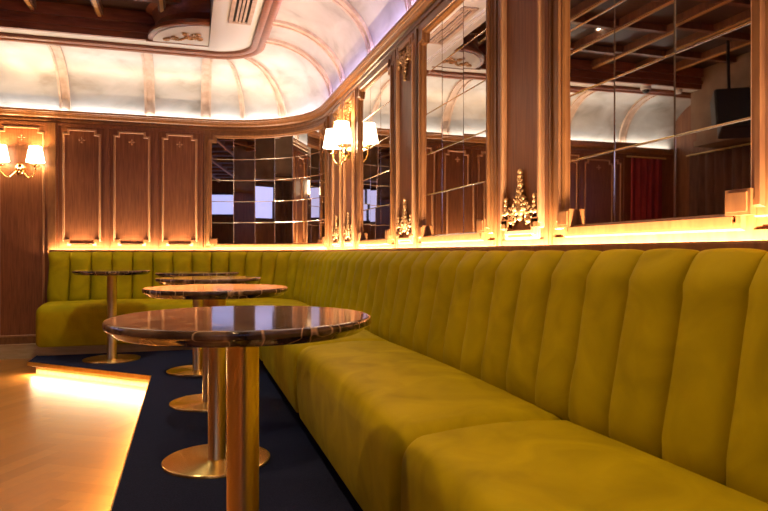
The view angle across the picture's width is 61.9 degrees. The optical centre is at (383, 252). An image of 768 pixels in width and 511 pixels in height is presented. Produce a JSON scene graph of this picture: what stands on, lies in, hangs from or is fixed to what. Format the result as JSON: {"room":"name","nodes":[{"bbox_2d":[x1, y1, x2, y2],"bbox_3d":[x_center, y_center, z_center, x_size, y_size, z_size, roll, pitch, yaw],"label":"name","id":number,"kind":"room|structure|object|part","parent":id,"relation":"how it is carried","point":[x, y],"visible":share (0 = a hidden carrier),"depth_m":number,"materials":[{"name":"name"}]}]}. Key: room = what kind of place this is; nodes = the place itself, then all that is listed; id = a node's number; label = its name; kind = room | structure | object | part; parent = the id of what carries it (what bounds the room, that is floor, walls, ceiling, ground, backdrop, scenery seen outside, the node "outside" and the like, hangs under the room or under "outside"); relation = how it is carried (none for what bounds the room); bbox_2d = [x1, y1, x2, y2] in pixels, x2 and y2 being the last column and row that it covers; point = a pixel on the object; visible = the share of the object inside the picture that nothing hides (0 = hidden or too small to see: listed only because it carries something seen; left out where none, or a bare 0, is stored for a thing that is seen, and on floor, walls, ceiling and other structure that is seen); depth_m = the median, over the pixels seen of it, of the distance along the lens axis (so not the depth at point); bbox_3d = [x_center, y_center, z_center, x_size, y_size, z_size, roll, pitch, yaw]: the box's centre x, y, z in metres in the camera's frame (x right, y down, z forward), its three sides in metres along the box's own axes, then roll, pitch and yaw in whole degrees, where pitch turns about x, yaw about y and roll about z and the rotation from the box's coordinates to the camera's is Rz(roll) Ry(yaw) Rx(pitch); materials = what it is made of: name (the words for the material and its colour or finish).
{"room":"cocktail lounge","nodes":[
{"label":"cocktail lounge","id":0,"kind":"room"},
{"bbox_2d":[0,358,146,510],"bbox_3d":[-1.453,1.022,0.817,4.800,0.004,11.413,0,0,-17],"label":"floor","id":1,"kind":"structure","parent":0,"point":[65,442],"depth_m":3.55,"materials":[{"name":"brown wood"}]},
{"bbox_2d":[27,348,362,510],"bbox_3d":[-0.592,0.965,1.860,2.523,0.110,9.903,0,0,-17],"label":"raised platform","id":2,"kind":"object","parent":1,"relation":"on","point":[298,475],"visible":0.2,"depth_m":2.99,"materials":[{"name":"blue carpet"}]},
{"bbox_2d":[72,269,150,363],"bbox_3d":[-2.313,0.530,5.441,0.617,0.758,0.617,0,0,37],"label":"pedestal table","id":3,"kind":"object","parent":2,"relation":"on","point":[112,357],"visible":0.99,"depth_m":5.40,"materials":[{"name":"gold metal"}]},
{"bbox_2d":[155,271,238,376],"bbox_3d":[-1.430,0.530,4.917,0.617,0.758,0.617,0,0,-45],"label":"pedestal table","id":4,"kind":"object","parent":2,"relation":"on","point":[194,370],"visible":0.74,"depth_m":4.85,"materials":[{"name":"gold metal"}]},
{"bbox_2d":[155,276,260,411],"bbox_3d":[-1.058,0.530,3.871,0.617,0.758,0.617,0,0,24],"label":"pedestal table","id":5,"kind":"object","parent":2,"relation":"on","point":[196,402],"visible":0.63,"depth_m":3.76,"materials":[{"name":"gold metal"}]},
{"bbox_2d":[142,284,287,478],"bbox_3d":[-0.730,0.530,2.798,0.617,0.758,0.617,0,0,10],"label":"pedestal table","id":6,"kind":"object","parent":2,"relation":"on","point":[206,461],"visible":0.9,"depth_m":2.76,"materials":[{"name":"gold metal"}]},
{"bbox_2d":[102,305,371,510],"bbox_3d":[-0.338,0.530,1.531,0.617,0.758,0.617,0,0,17],"label":"pedestal table","id":7,"kind":"object","parent":2,"relation":"on","point":[242,330],"visible":1,"depth_m":1.49,"materials":[{"name":"stone"}]},
{"bbox_2d":[36,248,767,510],"bbox_3d":[-0.688,0.450,2.192,2.523,0.920,9.222,0,0,-17],"label":"sofa","id":8,"kind":"object","parent":2,"relation":"on","point":[615,379],"visible":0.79,"depth_m":1.78,"materials":[{"name":"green fabric"}]},
{"bbox_3d":[-2.449,0.634,5.990,1.367,0.383,0.528,0,0,-17],"label":"seat","id":9,"kind":"part","parent":8,"relation":"part of","materials":[{"name":"green fabric"}]},
{"bbox_3d":[-1.147,0.634,5.708,0.941,0.383,1.829,0,0,-17],"label":"seat","id":10,"kind":"part","parent":8,"relation":"part of","materials":[{"name":"green fabric"}]},
{"bbox_3d":[-0.440,0.634,4.106,0.528,0.383,1.632,0,0,-17],"label":"seat","id":11,"kind":"part","parent":8,"relation":"part of","materials":[{"name":"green fabric"}]},
{"bbox_3d":[0.040,0.634,2.538,0.528,0.383,1.632,0,0,-17],"label":"seat","id":12,"kind":"part","parent":8,"relation":"part of","materials":[{"name":"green fabric"}]},
{"bbox_3d":[0.519,0.634,0.972,0.528,0.383,1.627,0,0,-17],"label":"seat","id":13,"kind":"part","parent":8,"relation":"part of","materials":[{"name":"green fabric"}]},
{"bbox_2d":[23,0,210,16],"bbox_3d":[-1.820,-2.108,0.274,3.780,0.144,10.590,0,0,-17],"label":"ceiling","id":14,"kind":"structure","parent":0,"point":[135,5],"depth_m":5.41,"materials":[{"name":"brown wood"}]},
{"bbox_2d":[0,0,208,46],"bbox_3d":[-3.370,-2.008,5.285,3.750,0.244,0.070,0,0,-17],"label":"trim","id":15,"kind":"structure","parent":14,"relation":"attached to","point":[54,17],"depth_m":5.49,"materials":[{"name":"brown wood"}]},
{"bbox_2d":[146,0,209,46],"bbox_3d":[-1.758,-1.979,5.434,0.530,0.262,0.606,0,0,-17],"label":"bracket","id":16,"kind":"object","parent":14,"relation":"attached to","point":[187,22],"visible":1,"depth_m":5.35,"materials":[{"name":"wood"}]},
{"bbox_2d":[209,0,224,49],"bbox_3d":[-0.017,-1.992,0.816,0.085,0.275,10.570,0,0,-17],"label":"trim","id":17,"kind":"structure","parent":14,"relation":"attached to","point":[217,6],"depth_m":5.18,"materials":[{"name":"white paint"}]},
{"bbox_2d":[0,0,264,51],"bbox_3d":[-1.682,-1.920,0.386,4.110,0.060,10.723,0,0,-17],"label":"ceiling","id":18,"kind":"structure","parent":0,"point":[233,37],"depth_m":5.60,"materials":[{"name":"white paint"}]},
{"bbox_2d":[0,0,281,59],"bbox_3d":[-1.647,-1.866,0.452,4.215,0.048,10.828,0,0,-17],"label":"trim","id":19,"kind":"structure","parent":18,"relation":"attached to","point":[270,9],"depth_m":5.72,"materials":[{"name":"brown wood"}]},
{"bbox_2d":[228,0,257,24],"bbox_3d":[-1.064,-1.883,4.856,0.180,0.014,0.850,0,0,-17],"label":"ceiling vent","id":20,"kind":"object","parent":18,"relation":"in","point":[241,11],"visible":1,"depth_m":5.00,"materials":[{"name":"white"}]},
{"bbox_2d":[0,0,416,119],"bbox_3d":[-1.413,-1.701,0.892,4.920,0.678,11.533,0,0,-17],"label":"ceiling","id":21,"kind":"structure","parent":0,"point":[312,46],"depth_m":6.15,"materials":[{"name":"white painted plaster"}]},
{"bbox_2d":[329,114,331,249],"bbox_3d":[1.049,-0.170,1.050,0.120,2.380,10.393,0,0,-17],"label":"wall","id":22,"kind":"structure","parent":0,"point":[330,116],"depth_m":5.87,"materials":[{"name":"brown wood"}]},
{"bbox_2d":[0,0,443,130],"bbox_3d":[-1.453,-1.321,0.817,4.800,0.119,11.413,0,0,-17],"label":"trim","id":23,"kind":"structure","parent":22,"relation":"attached to","point":[420,10],"depth_m":6.21,"materials":[{"name":"brown wood"}]},
{"bbox_2d":[332,101,342,248],"bbox_3d":[-0.409,-0.638,5.543,0.036,1.247,0.410,0,0,-17],"label":"pilaster","id":24,"kind":"object","parent":22,"relation":"attached to","point":[337,114],"visible":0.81,"depth_m":5.51,"materials":[{"name":"brown wood"}]},
{"bbox_2d":[343,89,355,248],"bbox_3d":[-0.283,-0.638,5.132,0.036,1.247,0.410,0,0,-17],"label":"pilaster","id":25,"kind":"object","parent":22,"relation":"attached to","point":[349,104],"visible":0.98,"depth_m":5.08,"materials":[{"name":"brown wood"}]},
{"bbox_2d":[323,120,351,164],"bbox_3d":[-0.364,-0.859,5.107,0.182,0.301,0.484,0,0,-17],"label":"wall sconce","id":26,"kind":"object","parent":25,"relation":"attached to","point":[335,138],"visible":1,"depth_m":4.96,"materials":[{"name":"white fabric"}]},
{"bbox_3d":[-0.420,-0.935,5.258,0.164,0.150,0.164,0,0,-17],"label":"lamp shade","id":27,"kind":"part","parent":26,"relation":"part of","materials":[{"name":"white fabric"}]},
{"bbox_3d":[-0.359,-0.767,5.197,0.026,0.116,0.184,0,0,-41],"label":"arm","id":28,"kind":"part","parent":26,"relation":"part of","materials":[{"name":"gold metal"}]},
{"bbox_3d":[-0.326,-0.935,4.952,0.164,0.150,0.164,0,0,-17],"label":"lamp shade","id":29,"kind":"part","parent":26,"relation":"part of","materials":[{"name":"white fabric"}]},
{"bbox_3d":[-0.309,-0.767,5.036,0.026,0.116,0.184,0,0,7],"label":"arm","id":30,"kind":"part","parent":26,"relation":"part of","materials":[{"name":"gold metal"}]},
{"bbox_2d":[356,50,395,248],"bbox_3d":[-0.073,-0.642,4.438,0.041,1.265,0.970,0,0,-17],"label":"wall mirror","id":31,"kind":"object","parent":22,"relation":"attached to","point":[376,94],"visible":0.93,"depth_m":4.42,"materials":[{"name":"brown wood"}]},
{"bbox_2d":[361,71,389,239],"bbox_3d":[-0.059,-0.642,4.442,0.003,1.105,0.770,0,0,-17],"label":"mirror glass","id":32,"kind":"object","parent":31,"relation":"attached to","point":[375,93],"depth_m":4.44,"materials":[{"name":"silver"}]},
{"bbox_3d":[-0.074,-0.057,4.438,0.021,0.054,0.910,0,0,-17],"label":"rail","id":33,"kind":"part","parent":31,"relation":"part of","materials":[{"name":"brown wood"}]},
{"bbox_2d":[396,30,415,247],"bbox_3d":[0.127,-0.638,3.793,0.036,1.247,0.365,0,0,-17],"label":"pilaster","id":34,"kind":"object","parent":22,"relation":"attached to","point":[406,52],"visible":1,"depth_m":3.80,"materials":[{"name":"brown wood"}]},
{"bbox_2d":[49,240,767,252],"bbox_3d":[0.270,0.006,2.621,2.244,0.064,9.844,0,0,-32],"label":"trim","id":35,"kind":"structure","parent":22,"relation":"attached to","point":[758,244],"depth_m":2.10,"materials":[{"name":"brown wood"}]},
{"bbox_2d":[416,0,497,247],"bbox_3d":[0.323,-0.642,3.145,0.041,1.265,0.995,0,0,-17],"label":"wall mirror","id":36,"kind":"object","parent":22,"relation":"attached to","point":[457,43],"visible":0.94,"depth_m":3.08,"materials":[{"name":"brown wood"}]},
{"bbox_3d":[0.322,-0.057,3.145,0.021,0.054,0.935,0,0,-17],"label":"rail","id":37,"kind":"part","parent":36,"relation":"part of","materials":[{"name":"brown wood"}]},
{"bbox_2d":[498,0,548,245],"bbox_3d":[0.531,-0.638,2.476,0.035,1.247,0.390,0,0,-17],"label":"pilaster","id":38,"kind":"object","parent":22,"relation":"attached to","point":[523,25],"visible":1,"depth_m":2.47,"materials":[{"name":"brown wood"}]},
{"bbox_2d":[549,0,767,244],"bbox_3d":[0.726,-0.642,1.827,0.041,1.265,0.959,0,0,-17],"label":"wall mirror","id":39,"kind":"object","parent":22,"relation":"attached to","point":[658,109],"visible":0.94,"depth_m":1.77,"materials":[{"name":"brown wood"}]},
{"bbox_3d":[0.725,-0.057,1.827,0.021,0.054,0.899,0,0,-17],"label":"rail","id":40,"kind":"part","parent":39,"relation":"part of","materials":[{"name":"brown wood"}]},
{"bbox_3d":[-2.935,-0.170,5.861,4.920,2.380,1.140,0,0,-17],"label":"wall","id":41,"kind":"structure","parent":0,"visible":0},
{"bbox_2d":[0,337,35,344],"bbox_3d":[-4.341,0.844,5.892,2.250,0.068,0.016,0,0,-17],"label":"trim","id":42,"kind":"structure","parent":41,"relation":"attached to","point":[10,340],"depth_m":6.14,"materials":[{"name":"brown wood"}]},
{"bbox_2d":[0,343,37,359],"bbox_3d":[-4.339,0.949,5.886,2.250,0.142,0.030,0,0,-17],"label":"baseboard","id":43,"kind":"structure","parent":41,"relation":"attached to","point":[8,351],"depth_m":6.13,"materials":[{"name":"brown wood"}]},
{"bbox_2d":[0,120,47,337],"bbox_3d":[-3.484,-0.224,6.151,0.460,2.076,0.022,0,0,-17],"label":"wall panel","id":44,"kind":"object","parent":41,"relation":"attached to","point":[23,200],"visible":0.98,"depth_m":6.16,"materials":[{"name":"brown wood"}]},
{"bbox_2d":[0,144,44,177],"bbox_3d":[-3.467,-0.859,6.061,0.464,0.301,0.182,0,0,-17],"label":"wall sconce","id":45,"kind":"object","parent":44,"relation":"attached to","point":[35,155],"visible":1,"depth_m":6.05,"materials":[{"name":"white fabric"}]},
{"bbox_3d":[-3.607,-0.935,6.008,0.164,0.150,0.164,0,0,-17],"label":"lamp shade","id":46,"kind":"part","parent":45,"relation":"part of","materials":[{"name":"white fabric"}]},
{"bbox_3d":[-3.552,-0.767,6.068,0.175,0.116,0.027,0,0,-42],"label":"arm","id":47,"kind":"part","parent":45,"relation":"part of","materials":[{"name":"gold metal"}]},
{"bbox_3d":[-3.400,-0.767,6.114,0.175,0.116,0.027,0,0,8],"label":"arm","id":48,"kind":"part","parent":45,"relation":"part of","materials":[{"name":"gold metal"}]},
{"bbox_3d":[-3.321,-0.935,6.096,0.164,0.150,0.164,0,0,-17],"label":"lamp shade","id":49,"kind":"part","parent":45,"relation":"part of","materials":[{"name":"white fabric"}]},
{"bbox_2d":[48,122,55,273],"bbox_3d":[-3.229,-0.236,6.223,0.070,2.052,0.034,0,0,-17],"label":"trim","id":50,"kind":"structure","parent":41,"relation":"attached to","point":[51,125],"depth_m":6.21,"materials":[{"name":"brown wood"}]},
{"bbox_2d":[56,123,106,249],"bbox_3d":[-2.977,-0.638,6.305,0.460,1.247,0.026,0,0,-17],"label":"wall panel","id":51,"kind":"object","parent":41,"relation":"attached to","point":[81,149],"visible":0.99,"depth_m":6.30,"materials":[{"name":"brown wood"}]},
{"bbox_2d":[107,126,155,249],"bbox_3d":[-2.537,-0.638,6.439,0.460,1.247,0.026,0,0,-17],"label":"wall panel","id":52,"kind":"object","parent":41,"relation":"attached to","point":[131,151],"visible":0.99,"depth_m":6.44,"materials":[{"name":"brown wood"}]},
{"bbox_2d":[156,128,202,249],"bbox_3d":[-2.099,-0.638,6.574,0.456,1.247,0.026,0,0,-17],"label":"wall panel","id":53,"kind":"object","parent":41,"relation":"attached to","point":[179,153],"visible":1,"depth_m":6.57,"materials":[{"name":"brown wood"}]},
{"bbox_3d":[-2.098,-0.642,6.571,0.349,1.149,0.012,0,0,-17],"label":"moulding","id":54,"kind":"part","parent":53,"relation":"part of","materials":[{"name":"brown wood"}]},
{"bbox_2d":[203,116,328,249],"bbox_3d":[-1.112,-0.642,6.443,1.550,1.265,0.362,0,0,28],"label":"wall mirror","id":55,"kind":"object","parent":41,"relation":"attached to","point":[265,189],"visible":0.93,"depth_m":6.65,"materials":[{"name":"brown wood"}]},
{"bbox_3d":[-1.114,-0.057,6.440,1.520,0.054,0.347,0,0,28],"label":"rail","id":56,"kind":"part","parent":55,"relation":"part of","materials":[{"name":"brown wood"}]}
]}

